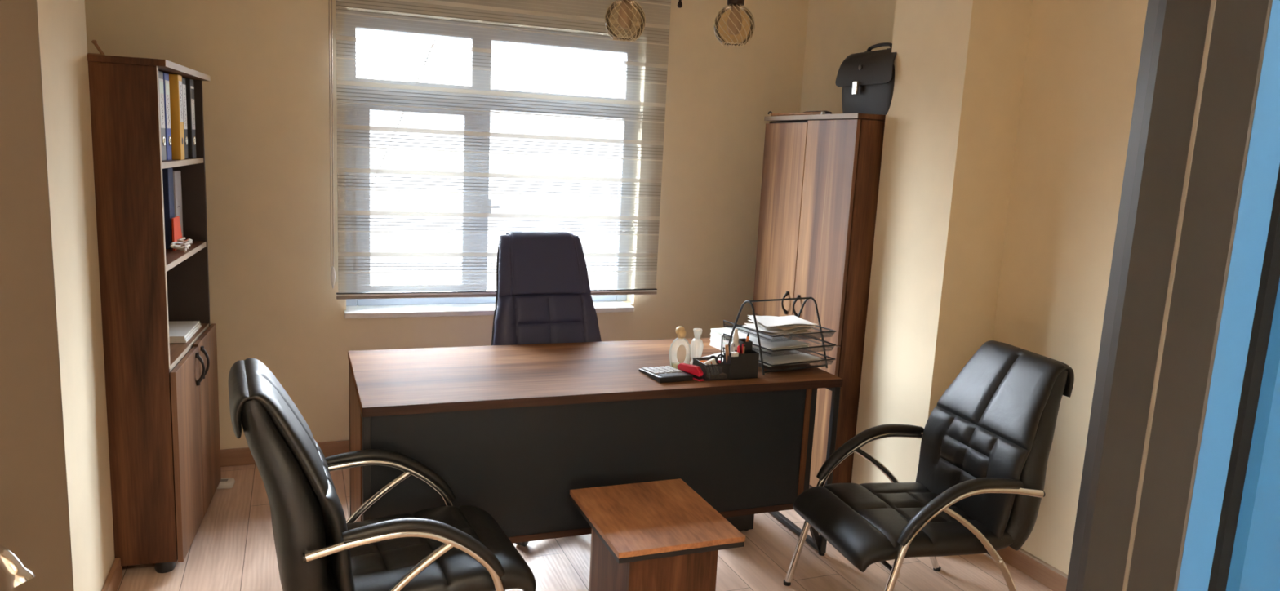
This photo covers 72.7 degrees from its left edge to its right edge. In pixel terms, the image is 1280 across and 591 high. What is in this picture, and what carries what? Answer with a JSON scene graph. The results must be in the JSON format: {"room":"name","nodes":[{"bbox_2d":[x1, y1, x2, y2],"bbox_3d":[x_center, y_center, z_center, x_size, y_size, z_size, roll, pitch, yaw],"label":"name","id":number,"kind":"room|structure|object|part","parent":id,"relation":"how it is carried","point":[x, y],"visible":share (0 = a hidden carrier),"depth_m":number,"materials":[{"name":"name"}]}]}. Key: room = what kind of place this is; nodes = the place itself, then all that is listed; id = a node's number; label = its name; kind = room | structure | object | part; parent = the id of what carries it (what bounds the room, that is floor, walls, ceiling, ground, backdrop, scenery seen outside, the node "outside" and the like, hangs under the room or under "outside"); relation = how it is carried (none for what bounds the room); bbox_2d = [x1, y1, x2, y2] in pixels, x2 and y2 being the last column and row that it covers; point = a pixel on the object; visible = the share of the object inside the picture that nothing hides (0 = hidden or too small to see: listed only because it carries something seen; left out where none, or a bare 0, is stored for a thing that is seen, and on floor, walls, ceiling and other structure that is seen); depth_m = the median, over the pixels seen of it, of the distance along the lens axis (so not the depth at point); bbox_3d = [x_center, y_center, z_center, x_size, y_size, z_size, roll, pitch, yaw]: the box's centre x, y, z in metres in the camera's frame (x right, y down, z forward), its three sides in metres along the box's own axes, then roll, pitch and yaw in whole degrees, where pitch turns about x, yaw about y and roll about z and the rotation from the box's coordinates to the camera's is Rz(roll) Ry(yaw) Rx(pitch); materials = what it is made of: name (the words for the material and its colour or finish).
{"room":"office","nodes":[
{"label":"office","id":0,"kind":"room"},
{"bbox_2d":[36,0,115,590],"bbox_3d":[-1.932,-0.195,1.982,0.900,2.750,1.602,-1,10,-22],"label":"wall","id":1,"kind":"structure","parent":0,"point":[62,30],"depth_m":2.63,"materials":[{"name":"beige paint"}]},
{"bbox_2d":[101,558,122,590],"bbox_3d":[-1.574,1.111,2.378,0.018,0.082,1.620,-1,10,-22],"label":"baseboard","id":2,"kind":"structure","parent":1,"relation":"attached to","point":[112,583],"depth_m":3.01,"materials":[{"name":"brown wood"}]},
{"bbox_2d":[84,0,808,449],"bbox_3d":[-0.804,-0.571,4.564,4.070,2.750,0.250,-1,10,-22],"label":"wall","id":3,"kind":"structure","parent":0,"point":[273,302],"depth_m":4.22,"materials":[{"name":"beige paint"}]},
{"bbox_2d":[220,440,349,466],"bbox_3d":[-0.835,0.765,4.656,3.600,0.085,0.015,-1,10,-22],"label":"baseboard","id":4,"kind":"structure","parent":3,"relation":"attached to","point":[236,456],"depth_m":4.23,"materials":[{"name":"brown wood"}]},
{"bbox_2d":[346,294,626,306],"bbox_3d":[-0.748,-0.668,4.553,1.520,1.440,0.110,-1,10,-22],"label":"window","id":5,"kind":"structure","parent":3,"relation":"in","point":[401,301],"depth_m":4.55,"materials":[{"name":"white plastic"}]},
{"bbox_2d":[343,301,634,318],"bbox_3d":[-0.766,0.072,4.579,1.510,0.028,0.194,-1,10,-22],"label":"window sill","id":6,"kind":"structure","parent":3,"relation":"attached to","point":[457,309],"depth_m":4.42,"materials":[{"name":"white stone"}]},
{"bbox_2d":[328,0,671,299],"bbox_3d":[-0.655,-0.872,4.372,1.714,1.778,0.080,-1,10,-22],"label":"zebra blind","id":7,"kind":"object","parent":3,"relation":"attached to","point":[463,125],"visible":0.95,"depth_m":4.35,"materials":[{"name":"fabric"}]},
{"bbox_3d":[-1.436,-0.896,4.044,0.019,1.540,0.005,2,9,-3],"label":"bead chain","id":8,"kind":"part","parent":7,"relation":"part of","materials":[{"name":"white plastic"}]},
{"bbox_3d":[-0.690,-0.003,4.514,1.676,0.015,0.022,-1,10,-22],"label":"rail","id":9,"kind":"part","parent":7,"relation":"part of","materials":[{"name":"grey metal"}]},
{"bbox_3d":[-0.689,-0.015,4.511,1.676,0.010,0.022,-1,10,-22],"label":"rail","id":10,"kind":"part","parent":7,"relation":"part of","materials":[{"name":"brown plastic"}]},
{"bbox_2d":[116,464,1052,590],"bbox_3d":[0.163,1.382,1.825,6.800,0.100,6.750,-1,10,-22],"label":"floor","id":11,"kind":"structure","parent":0,"point":[233,547],"depth_m":3.44,"materials":[{"name":"brown wood"}]},
{"bbox_2d":[87,53,221,573],"bbox_3d":[-1.902,0.050,3.345,0.417,1.822,0.812,0,10,-17],"label":"bookcase","id":12,"kind":"object","parent":11,"relation":"on","point":[162,398],"visible":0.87,"depth_m":3.04,"materials":[{"name":"brown wood"}]},
{"bbox_2d":[87,40,105,55],"bbox_3d":[-1.866,-0.822,2.879,0.168,0.055,0.016,0,10,-17],"label":"wooden stick","id":13,"kind":"object","parent":12,"relation":"on","point":[94,42],"visible":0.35,"depth_m":2.89,"materials":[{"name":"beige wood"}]},
{"bbox_3d":[-1.813,0.103,2.967,0.360,1.750,0.018,0,10,-17],"label":"panel","id":14,"kind":"part","parent":12,"relation":"part of","materials":[{"name":"brown wood"}]},
{"bbox_2d":[158,70,166,160],"bbox_3d":[-1.817,-0.634,3.037,0.274,0.312,0.075,0,10,-17],"label":"ring binder","id":15,"kind":"object","parent":12,"relation":"on","point":[160,73],"visible":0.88,"depth_m":3.07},
{"bbox_2d":[162,71,172,159],"bbox_3d":[-1.843,-0.650,3.125,0.274,0.312,0.075,0,10,-17],"label":"ring binder","id":16,"kind":"object","parent":12,"relation":"on","point":[166,76],"visible":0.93,"depth_m":3.15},
{"bbox_2d":[162,167,174,248],"bbox_3d":[-1.966,-0.345,3.405,0.240,0.315,0.085,0,10,-17],"label":"file box","id":17,"kind":"object","parent":12,"relation":"on","point":[167,173],"visible":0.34,"depth_m":3.41,"materials":[{"name":"blue cardboard"}]},
{"bbox_2d":[168,73,184,159],"bbox_3d":[-1.845,-0.666,3.216,0.271,0.312,0.066,0,10,-17],"label":"ring binder","id":18,"kind":"object","parent":12,"relation":"on","point":[175,80],"visible":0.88,"depth_m":3.23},
{"bbox_2d":[171,216,182,250],"bbox_3d":[-1.839,-0.252,3.461,0.006,0.125,0.165,0,10,-17],"label":"card","id":19,"kind":"object","parent":12,"relation":"on","point":[176,228],"visible":0.79,"depth_m":3.42,"materials":[{"name":"red paper"}]},
{"bbox_2d":[173,169,183,237],"bbox_3d":[-1.987,-0.356,3.510,0.231,0.300,0.115,0,10,-17],"label":"document folder","id":20,"kind":"object","parent":12,"relation":"on","point":[176,174],"visible":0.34,"depth_m":3.53,"materials":[{"name":"grey cardboard"}]},
{"bbox_3d":[-1.895,-0.504,3.247,0.348,0.021,0.764,0,10,-17],"label":"shelf","id":21,"kind":"part","parent":12,"relation":"part of","materials":[{"name":"brown wood"}]},
{"bbox_2d":[169,236,192,252],"bbox_3d":[-1.805,-0.201,3.424,0.066,0.036,0.226,-1,10,-22],"label":"cable bundle","id":22,"kind":"object","parent":12,"relation":"on","point":[184,245],"visible":0.99,"depth_m":3.39,"materials":[{"name":"white plastic"}]},
{"bbox_2d":[168,320,201,342],"bbox_3d":[-1.949,0.147,3.514,0.265,0.025,0.310,0,10,-17],"label":"paper stack","id":23,"kind":"object","parent":12,"relation":"on","point":[180,331],"visible":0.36,"depth_m":3.52,"materials":[{"name":"white paper"}]},
{"bbox_2d":[182,76,188,158],"bbox_3d":[-1.902,-0.691,3.354,0.274,0.312,0.070,0,10,-17],"label":"ring binder","id":24,"kind":"object","parent":12,"relation":"on","point":[184,86],"visible":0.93,"depth_m":3.39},
{"bbox_3d":[-1.913,-0.155,3.305,0.348,0.021,0.764,0,10,-17],"label":"shelf","id":25,"kind":"part","parent":12,"relation":"part of","materials":[{"name":"brown wood"}]},
{"bbox_3d":[-1.707,0.585,3.287,0.018,0.710,0.402,0,10,-17],"label":"door","id":26,"kind":"part","parent":12,"relation":"part of","materials":[{"name":"brown wood"}]},
{"bbox_3d":[-2.035,-0.031,3.705,0.360,1.750,0.018,0,10,-17],"label":"panel","id":27,"kind":"part","parent":12,"relation":"part of","materials":[{"name":"wood"}]},
{"bbox_2d":[185,78,195,158],"bbox_3d":[-1.927,-0.711,3.463,0.274,0.312,0.074,0,10,-17],"label":"ring binder","id":28,"kind":"object","parent":12,"relation":"on","point":[188,82],"visible":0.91,"depth_m":3.48,"materials":[{"name":"black cardboard"}]},
{"bbox_3d":[-1.716,0.287,3.392,0.035,0.129,0.015,0,10,-17],"label":"handle","id":29,"kind":"part","parent":12,"relation":"part of","materials":[{"name":"black plastic"}]},
{"bbox_3d":[-1.745,0.268,3.486,0.035,0.132,0.015,0,10,-17],"label":"handle","id":30,"kind":"part","parent":12,"relation":"part of","materials":[{"name":"black plastic"}]},
{"bbox_3d":[-1.822,0.511,3.669,0.018,0.718,0.402,0,10,-17],"label":"door","id":31,"kind":"part","parent":12,"relation":"part of","materials":[{"name":"brown wood"}]},
{"bbox_2d":[217,478,235,488],"bbox_3d":[-1.903,0.856,3.954,0.105,0.034,0.070,1,10,-14],"label":"power adapter","id":32,"kind":"object","parent":11,"relation":"on","point":[224,483],"visible":0.59,"depth_m":3.93,"materials":[{"name":"white plastic"}]},
{"bbox_2d":[228,358,536,590],"bbox_3d":[-0.751,0.673,2.548,0.798,0.971,0.599,-2,11,-26],"label":"chair","id":33,"kind":"object","parent":11,"relation":"on","point":[449,547],"visible":1,"depth_m":2.31,"materials":[{"name":"black leather"}]},
{"bbox_2d":[228,358,355,590],"bbox_3d":[-0.969,0.491,2.405,0.291,0.586,0.524,-2,11,-26],"label":"backrest cushion","id":34,"kind":"object","parent":33,"relation":"on","point":[308,515],"depth_m":2.21,"materials":[{"name":"black leather"}]},
{"bbox_3d":[-0.954,0.839,2.794,0.440,0.544,0.024,-2,11,-26],"label":"leg","id":35,"kind":"part","parent":33,"relation":"part of","materials":[{"name":"silver metal"}]},
{"bbox_3d":[-0.819,0.809,2.855,0.620,0.592,0.025,-2,11,-26],"label":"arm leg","id":36,"kind":"part","parent":33,"relation":"part of","materials":[{"name":"silver metal"}]},
{"bbox_3d":[-0.576,0.903,2.364,0.620,0.592,0.025,-2,11,-26],"label":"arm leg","id":37,"kind":"part","parent":33,"relation":"part of","materials":[{"name":"silver metal"}]},
{"bbox_3d":[-0.711,0.933,2.303,0.440,0.544,0.024,-2,11,-26],"label":"leg","id":38,"kind":"part","parent":33,"relation":"part of","materials":[{"name":"silver metal"}]},
{"bbox_3d":[-0.662,0.783,2.613,0.589,0.110,0.516,-2,11,-26],"label":"seat","id":39,"kind":"part","parent":33,"relation":"part of","materials":[{"name":"black leather"}]},
{"bbox_2d":[491,230,601,546],"bbox_3d":[-0.314,0.359,3.796,0.674,1.218,0.851,-2,11,-25],"label":"chair","id":40,"kind":"object","parent":11,"relation":"on","point":[544,292],"visible":0.53,"depth_m":3.91,"materials":[{"name":"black leather"}]},
{"bbox_3d":[-0.428,0.106,3.960,0.524,0.747,0.296,-2,11,-25],"label":"backrest","id":41,"kind":"part","parent":40,"relation":"part of","materials":[{"name":"black leather"}]},
{"bbox_2d":[347,337,843,555],"bbox_3d":[-0.204,0.646,3.535,1.820,0.750,0.792,-1,10,-22],"label":"office desk","id":42,"kind":"object","parent":11,"relation":"on","point":[513,429],"visible":0.66,"depth_m":3.18,"materials":[{"name":"brown wood"}]},
{"bbox_3d":[-1.060,0.628,3.257,0.018,0.643,0.651,-1,10,-22],"label":"panel","id":43,"kind":"part","parent":42,"relation":"part of","materials":[{"name":"brown wood"}]},
{"bbox_3d":[-1.037,0.672,3.209,0.024,0.706,0.779,-1,10,-22],"label":"leg frame","id":44,"kind":"part","parent":42,"relation":"part of","materials":[{"name":"brown wood"}]},
{"bbox_3d":[-0.125,0.610,3.174,1.647,0.484,0.016,-1,10,-22],"label":"panel","id":45,"kind":"part","parent":42,"relation":"part of","materials":[{"name":"black wood"}]},
{"bbox_3d":[-0.124,0.860,3.219,1.674,0.024,0.020,-1,10,-22],"label":"rail","id":46,"kind":"part","parent":42,"relation":"part of","materials":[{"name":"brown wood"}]},
{"bbox_2d":[639,365,693,382],"bbox_3d":[0.098,0.299,3.355,0.140,0.022,0.188,-2,11,-25],"label":"calculator","id":47,"kind":"object","parent":42,"relation":"on","point":[667,374],"visible":1,"depth_m":3.30,"materials":[{"name":"black plastic"}]},
{"bbox_2d":[669,325,690,368],"bbox_3d":[0.159,0.210,3.433,0.083,0.179,0.046,5,10,15],"label":"perfume bottle","id":48,"kind":"object","parent":42,"relation":"on","point":[680,331],"visible":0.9,"depth_m":3.42,"materials":[{"name":"clear glass"}]},
{"bbox_3d":[0.158,0.230,3.437,0.086,0.138,0.039,3,9,-2],"label":"glass","id":49,"kind":"part","parent":48,"relation":"part of","materials":[{"name":"clear glass"}]},
{"bbox_2d":[677,363,704,381],"bbox_3d":[0.194,0.290,3.347,0.024,0.052,0.132,-6,13,-41],"label":"stapler","id":50,"kind":"object","parent":42,"relation":"on","point":[696,371],"visible":0.74,"depth_m":3.32,"materials":[{"name":"red plastic"}]},
{"bbox_2d":[679,369,702,379],"bbox_3d":[0.193,0.304,3.350,0.016,0.011,0.114,-6,13,-41],"label":"magazine","id":51,"kind":"object","parent":50,"relation":"on","point":[696,375],"depth_m":3.31,"materials":[{"name":"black plastic"}]},
{"bbox_3d":[0.193,0.313,3.351,0.024,0.006,0.132,-6,13,-41],"label":"plate","id":52,"kind":"part","parent":50,"relation":"part of","materials":[{"name":"red plastic"}]},
{"bbox_2d":[689,328,703,365],"bbox_3d":[0.231,0.209,3.533,0.054,0.154,0.054,4,10,8],"label":"bottle","id":53,"kind":"object","parent":42,"relation":"on","point":[694,329],"visible":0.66,"depth_m":3.54,"materials":[{"name":"glass"}]},
{"bbox_2d":[692,338,759,381],"bbox_3d":[0.334,0.249,3.392,0.231,0.132,0.123,-1,10,-22],"label":"desk organizer","id":54,"kind":"object","parent":42,"relation":"on","point":[745,366],"visible":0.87,"depth_m":3.36,"materials":[{"name":"black metal"}]},
{"bbox_2d":[699,360,720,364],"bbox_3d":[0.272,0.260,3.392,0.085,0.015,0.015,1,10,-14],"label":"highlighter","id":55,"kind":"object","parent":54,"relation":"in","point":[718,361],"visible":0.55,"depth_m":3.39,"materials":[{"name":"plastic"}]},
{"bbox_2d":[692,357,729,381],"bbox_3d":[0.276,0.286,3.374,0.102,0.060,0.118,-1,10,-23],"label":"basket","id":56,"kind":"object","parent":54,"relation":"on","point":[726,366],"depth_m":3.33,"materials":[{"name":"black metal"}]},
{"bbox_2d":[703,358,719,377],"bbox_3d":[0.275,0.280,3.331,0.066,0.081,0.012,-1,10,-22],"label":"holder","id":57,"kind":"object","parent":54,"relation":"in","point":[713,361],"visible":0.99,"depth_m":3.32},
{"bbox_2d":[702,351,724,362],"bbox_3d":[0.370,0.262,3.720,0.120,0.002,0.210,11,12,40],"label":"flyer","id":58,"kind":"object","parent":54,"relation":"in","point":[718,353],"visible":0.11,"depth_m":3.72,"materials":[{"name":"white paper"}]},
{"bbox_2d":[708,354,724,366],"bbox_3d":[0.297,0.270,3.382,0.073,0.085,0.007,-1,10,-22],"label":"scissors","id":59,"kind":"object","parent":54,"relation":"in","point":[722,355],"visible":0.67,"depth_m":3.38,"materials":[{"name":"black plastic"}]},
{"bbox_2d":[720,335,731,363],"bbox_3d":[0.335,0.235,3.419,0.038,0.149,0.038,-1,10,-22],"label":"clear cup","id":60,"kind":"object","parent":54,"relation":"in","point":[722,335],"visible":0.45,"depth_m":3.42,"materials":[{"name":"plastic"}]},
{"bbox_2d":[724,344,728,361],"bbox_3d":[0.340,0.253,3.366,0.033,0.130,0.014,-1,10,-22],"label":"ruler","id":61,"kind":"object","parent":54,"relation":"in","point":[726,348],"visible":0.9,"depth_m":3.35,"materials":[{"name":"beige wood"}]},
{"bbox_2d":[729,328,740,353],"bbox_3d":[0.374,0.220,3.432,0.042,0.180,0.042,-1,10,-22],"label":"glue bottle","id":62,"kind":"object","parent":54,"relation":"in","point":[735,336],"visible":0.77,"depth_m":3.41,"materials":[{"name":"white plastic"}]},
{"bbox_2d":[731,351,738,356],"bbox_3d":[0.364,0.268,3.360,0.024,0.100,0.020,-2,11,-27],"label":"eraser","id":63,"kind":"object","parent":54,"relation":"in","point":[733,353],"visible":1,"depth_m":3.35,"materials":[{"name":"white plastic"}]},
{"bbox_2d":[737,345,740,353],"bbox_3d":[0.383,0.255,3.378,0.020,0.124,0.014,-1,10,-22],"label":"marker","id":64,"kind":"object","parent":54,"relation":"in","point":[738,346],"visible":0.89,"depth_m":3.37,"materials":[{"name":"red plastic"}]},
{"bbox_2d":[746,332,749,342],"bbox_3d":[0.418,0.225,3.452,0.024,0.163,0.010,-1,10,-22],"label":"pen","id":65,"kind":"object","parent":54,"relation":"in","point":[748,335],"visible":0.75,"depth_m":3.44,"materials":[{"name":"orange plastic"}]},
{"bbox_2d":[709,327,754,351],"bbox_3d":[0.463,0.203,3.869,0.215,0.077,0.230,-2,11,-25],"label":"pile","id":66,"kind":"object","parent":42,"relation":"on","point":[716,340],"visible":0.21,"depth_m":3.88,"materials":[{"name":"white paper"}]},
{"bbox_2d":[723,297,835,375],"bbox_3d":[0.575,0.151,3.594,0.338,0.278,0.339,-3,11,-30],"label":"tray","id":67,"kind":"object","parent":42,"relation":"on","point":[827,333],"visible":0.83,"depth_m":3.51,"materials":[{"name":"black metal"}]},
{"bbox_2d":[720,330,809,351],"bbox_3d":[0.520,0.187,3.633,0.254,0.018,0.322,-3,11,-30],"label":"pile","id":68,"kind":"object","parent":67,"relation":"in","point":[789,344],"visible":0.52,"depth_m":3.56,"materials":[{"name":"white paper"}]},
{"bbox_2d":[742,315,817,335],"bbox_3d":[0.567,0.121,3.590,0.304,0.058,0.295,-1,10,-21],"label":"pile","id":69,"kind":"object","parent":67,"relation":"in","point":[770,325],"visible":0.94,"depth_m":3.53,"materials":[{"name":"white paper"}]},
{"bbox_2d":[752,349,822,366],"bbox_3d":[0.578,0.253,3.619,0.277,0.018,0.265,-3,11,-30],"label":"pile","id":70,"kind":"object","parent":67,"relation":"in","point":[798,357],"visible":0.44,"depth_m":3.56,"materials":[{"name":"white paper"}]},
{"bbox_3d":[0.654,0.598,3.479,0.025,0.484,0.020,-1,10,-22],"label":"rail","id":71,"kind":"part","parent":42,"relation":"part of","materials":[{"name":"brown wood"}]},
{"bbox_3d":[0.628,0.644,3.866,0.024,0.706,0.779,-1,10,-22],"label":"leg frame","id":72,"kind":"part","parent":42,"relation":"part of","materials":[{"name":"brown wood"}]},
{"bbox_2d":[569,478,745,590],"bbox_3d":[0.033,0.926,2.905,0.422,0.430,0.498,-1,10,-22],"label":"coffee table","id":73,"kind":"object","parent":11,"relation":"on","point":[657,535],"visible":1,"depth_m":2.75,"materials":[{"name":"brown wood"}]},
{"bbox_2d":[724,514,754,530],"bbox_3d":[0.319,0.795,3.865,0.235,0.400,0.406,-1,10,-22],"label":"computer tower","id":74,"kind":"object","parent":11,"relation":"on","point":[745,522],"visible":0.16,"depth_m":3.73,"materials":[{"name":"black plastic"}]},
{"bbox_2d":[751,111,885,487],"bbox_3d":[0.940,0.009,4.387,0.450,1.836,0.822,-1,10,-22],"label":"tall cabinet","id":75,"kind":"object","parent":11,"relation":"on","point":[820,177],"depth_m":4.07,"materials":[{"name":"brown wood"}]},
{"bbox_3d":[0.714,-0.370,4.449,0.018,1.006,0.401,-1,10,-22],"label":"door","id":76,"kind":"part","parent":75,"relation":"part of","materials":[{"name":"brown wood"}]},
{"bbox_3d":[0.727,0.036,4.366,0.038,0.116,0.015,-1,10,-22],"label":"handle","id":77,"kind":"part","parent":75,"relation":"part of","materials":[{"name":"black plastic"}]},
{"bbox_2d":[771,120,808,123],"bbox_3d":[1.004,-0.834,4.255,0.378,0.018,0.774,-1,10,-22],"label":"shelf","id":78,"kind":"object","parent":75,"relation":"attached to","point":[775,122],"depth_m":4.43,"materials":[{"name":"wood"}]},
{"bbox_2d":[768,111,825,115],"bbox_3d":[0.770,-0.910,4.328,0.017,0.027,0.513,-1,10,-22],"label":"stick","id":79,"kind":"object","parent":75,"relation":"on","point":[769,112],"visible":0.88,"depth_m":4.30,"materials":[{"name":"black plastic"}]},
{"bbox_3d":[0.767,0.054,4.267,0.038,0.116,0.015,-1,10,-22],"label":"handle","id":80,"kind":"part","parent":75,"relation":"part of","materials":[{"name":"black plastic"}]},
{"bbox_3d":[0.820,0.551,4.218,0.018,0.712,0.401,-1,10,-22],"label":"door","id":81,"kind":"part","parent":75,"relation":"part of","materials":[{"name":"brown wood"}]},
{"bbox_3d":[0.860,-0.899,4.297,0.016,0.026,0.270,-2,11,-26],"label":"dark strip","id":82,"kind":"part","parent":75,"relation":"part of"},
{"bbox_3d":[0.862,-0.306,4.075,0.018,1.016,0.401,-1,10,-22],"label":"door","id":83,"kind":"part","parent":75,"relation":"part of","materials":[{"name":"brown wood"}]},
{"bbox_3d":[1.108,0.077,4.034,0.390,1.735,0.018,-1,10,-22],"label":"panel","id":84,"kind":"part","parent":75,"relation":"part of","materials":[{"name":"brown wood"}]},
{"bbox_2d":[835,42,897,115],"bbox_3d":[1.076,-0.983,3.959,0.183,0.323,0.408,-1,10,-23],"label":"briefcase","id":85,"kind":"object","parent":75,"relation":"on","point":[866,78],"visible":0.77,"depth_m":3.92,"materials":[{"name":"black leather"}]},
{"bbox_3d":[1.089,-1.122,3.938,0.020,0.041,0.184,-1,10,-23],"label":"carry handle","id":86,"kind":"part","parent":85,"relation":"part of","materials":[{"name":"black leather"}]},
{"bbox_2d":[783,340,1074,590],"bbox_3d":[1.014,0.673,3.072,0.798,0.971,0.599,0,10,-16],"label":"chair","id":87,"kind":"object","parent":11,"relation":"on","point":[986,442],"visible":1,"depth_m":2.96,"materials":[{"name":"black leather"}]},
{"bbox_3d":[0.863,0.810,3.347,0.620,0.592,0.025,0,10,-16],"label":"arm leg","id":88,"kind":"part","parent":87,"relation":"part of","materials":[{"name":"silver metal"}]},
{"bbox_3d":[1.005,0.836,3.392,0.440,0.544,0.024,0,10,-16],"label":"leg","id":89,"kind":"part","parent":87,"relation":"part of","materials":[{"name":"silver metal"}]},
{"bbox_3d":[0.907,0.786,3.063,0.589,0.110,0.516,0,10,-16],"label":"seat","id":90,"kind":"part","parent":87,"relation":"part of","materials":[{"name":"black leather"}]},
{"bbox_3d":[1.012,0.905,2.821,0.620,0.592,0.025,0,10,-16],"label":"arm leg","id":91,"kind":"part","parent":87,"relation":"part of","materials":[{"name":"silver metal"}]},
{"bbox_3d":[1.154,0.931,2.866,0.440,0.544,0.024,0,10,-16],"label":"leg","id":92,"kind":"part","parent":87,"relation":"part of","materials":[{"name":"silver metal"}]},
{"bbox_2d":[915,340,1074,539],"bbox_3d":[1.267,0.484,3.110,0.291,0.586,0.524,0,10,-16],"label":"backrest cushion","id":93,"kind":"object","parent":87,"relation":"on","point":[997,418],"depth_m":2.99,"materials":[{"name":"black leather"}]},
{"bbox_2d":[851,0,1032,484],"bbox_3d":[1.284,-0.330,3.743,0.294,2.750,0.473,-1,10,-22],"label":"wall","id":94,"kind":"structure","parent":0,"point":[952,118],"depth_m":3.58,"materials":[{"name":"beige paint"}]},
{"bbox_2d":[800,0,1148,574],"bbox_3d":[1.741,-0.238,3.331,0.250,2.750,3.974,-1,10,-22],"label":"wall","id":95,"kind":"structure","parent":0,"point":[1083,56],"depth_m":3.33,"materials":[{"name":"beige paint"}]},
{"bbox_2d":[996,546,1067,590],"bbox_3d":[1.828,1.206,2.808,0.016,0.086,2.159,-1,10,-22],"label":"baseboard","id":96,"kind":"structure","parent":95,"relation":"attached to","point":[1046,575],"depth_m":3.44,"materials":[{"name":"brown wood"}]},
{"bbox_2d":[1226,278,1279,590],"bbox_3d":[1.845,0.114,1.258,2.848,2.750,0.012,-1,10,-22],"label":"wall","id":97,"kind":"structure","parent":0,"point":[1255,564],"depth_m":0.74,"materials":[{"name":"blue paint"}]},
{"bbox_3d":[0.302,-1.426,1.355,6.800,0.100,6.750,-1,10,-22],"label":"ceiling","id":98,"kind":"structure","parent":0,"visible":0},
{"bbox_2d":[604,0,755,46],"bbox_3d":[0.140,-1.188,2.645,0.467,0.810,0.130,3,9,-1],"label":"chandelier","id":99,"kind":"object","parent":98,"relation":"hanging from","point":[625,17],"visible":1,"depth_m":2.69,"materials":[{"name":"brown metal"}]},
{"bbox_3d":[-0.046,-0.856,2.701,0.125,0.117,0.125,-1,10,-22],"label":"glass globe","id":100,"kind":"part","parent":99,"relation":"part of"},
{"bbox_3d":[-0.045,-0.872,2.698,0.046,0.088,0.046,-1,10,-22],"label":"bulb","id":101,"kind":"part","parent":99,"relation":"part of","materials":[{"name":"glass"}]},
{"bbox_3d":[0.141,-1.241,2.642,0.120,0.704,0.120,-1,10,-22],"label":"stem","id":102,"kind":"part","parent":99,"relation":"part of","materials":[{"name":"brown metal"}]},
{"bbox_3d":[0.293,-0.839,2.702,0.125,0.117,0.125,-1,10,-22],"label":"glass globe","id":103,"kind":"part","parent":99,"relation":"part of"},
{"bbox_3d":[0.294,-0.855,2.700,0.046,0.088,0.046,-1,10,-22],"label":"bulb","id":104,"kind":"part","parent":99,"relation":"part of","materials":[{"name":"glass"}]},
{"bbox_2d":[727,0,744,6],"bbox_3d":[0.298,-0.929,2.687,0.055,0.067,0.055,-1,10,-22],"label":"socket","id":105,"kind":"object","parent":99,"relation":"attached to","point":[731,2],"depth_m":2.67,"materials":[{"name":"brown metal"}]},
{"bbox_3d":[0.172,0.126,0.686,4.620,2.750,0.152,-1,10,-22],"label":"wall","id":106,"kind":"structure","parent":0,"visible":0},
{"bbox_2d":[0,0,73,590],"bbox_3d":[-0.863,0.401,0.744,0.134,2.072,0.850,6,10,18],"label":"door","id":107,"kind":"structure","parent":106,"relation":"in","point":[36,553],"depth_m":1.06,"materials":[{"name":"beige paint"}]},
{"bbox_3d":[-0.746,0.306,1.007,0.094,0.063,0.048,6,10,18],"label":"lever handle","id":108,"kind":"part","parent":107,"relation":"part of","materials":[{"name":"silver metal"}]},
{"bbox_2d":[1066,0,1279,590],"bbox_3d":[0.485,0.367,0.854,0.081,2.250,0.154,-1,10,-22],"label":"door frame","id":109,"kind":"structure","parent":106,"relation":"attached to","point":[1194,277],"depth_m":0.76,"materials":[{"name":"grey paint"}]}
]}

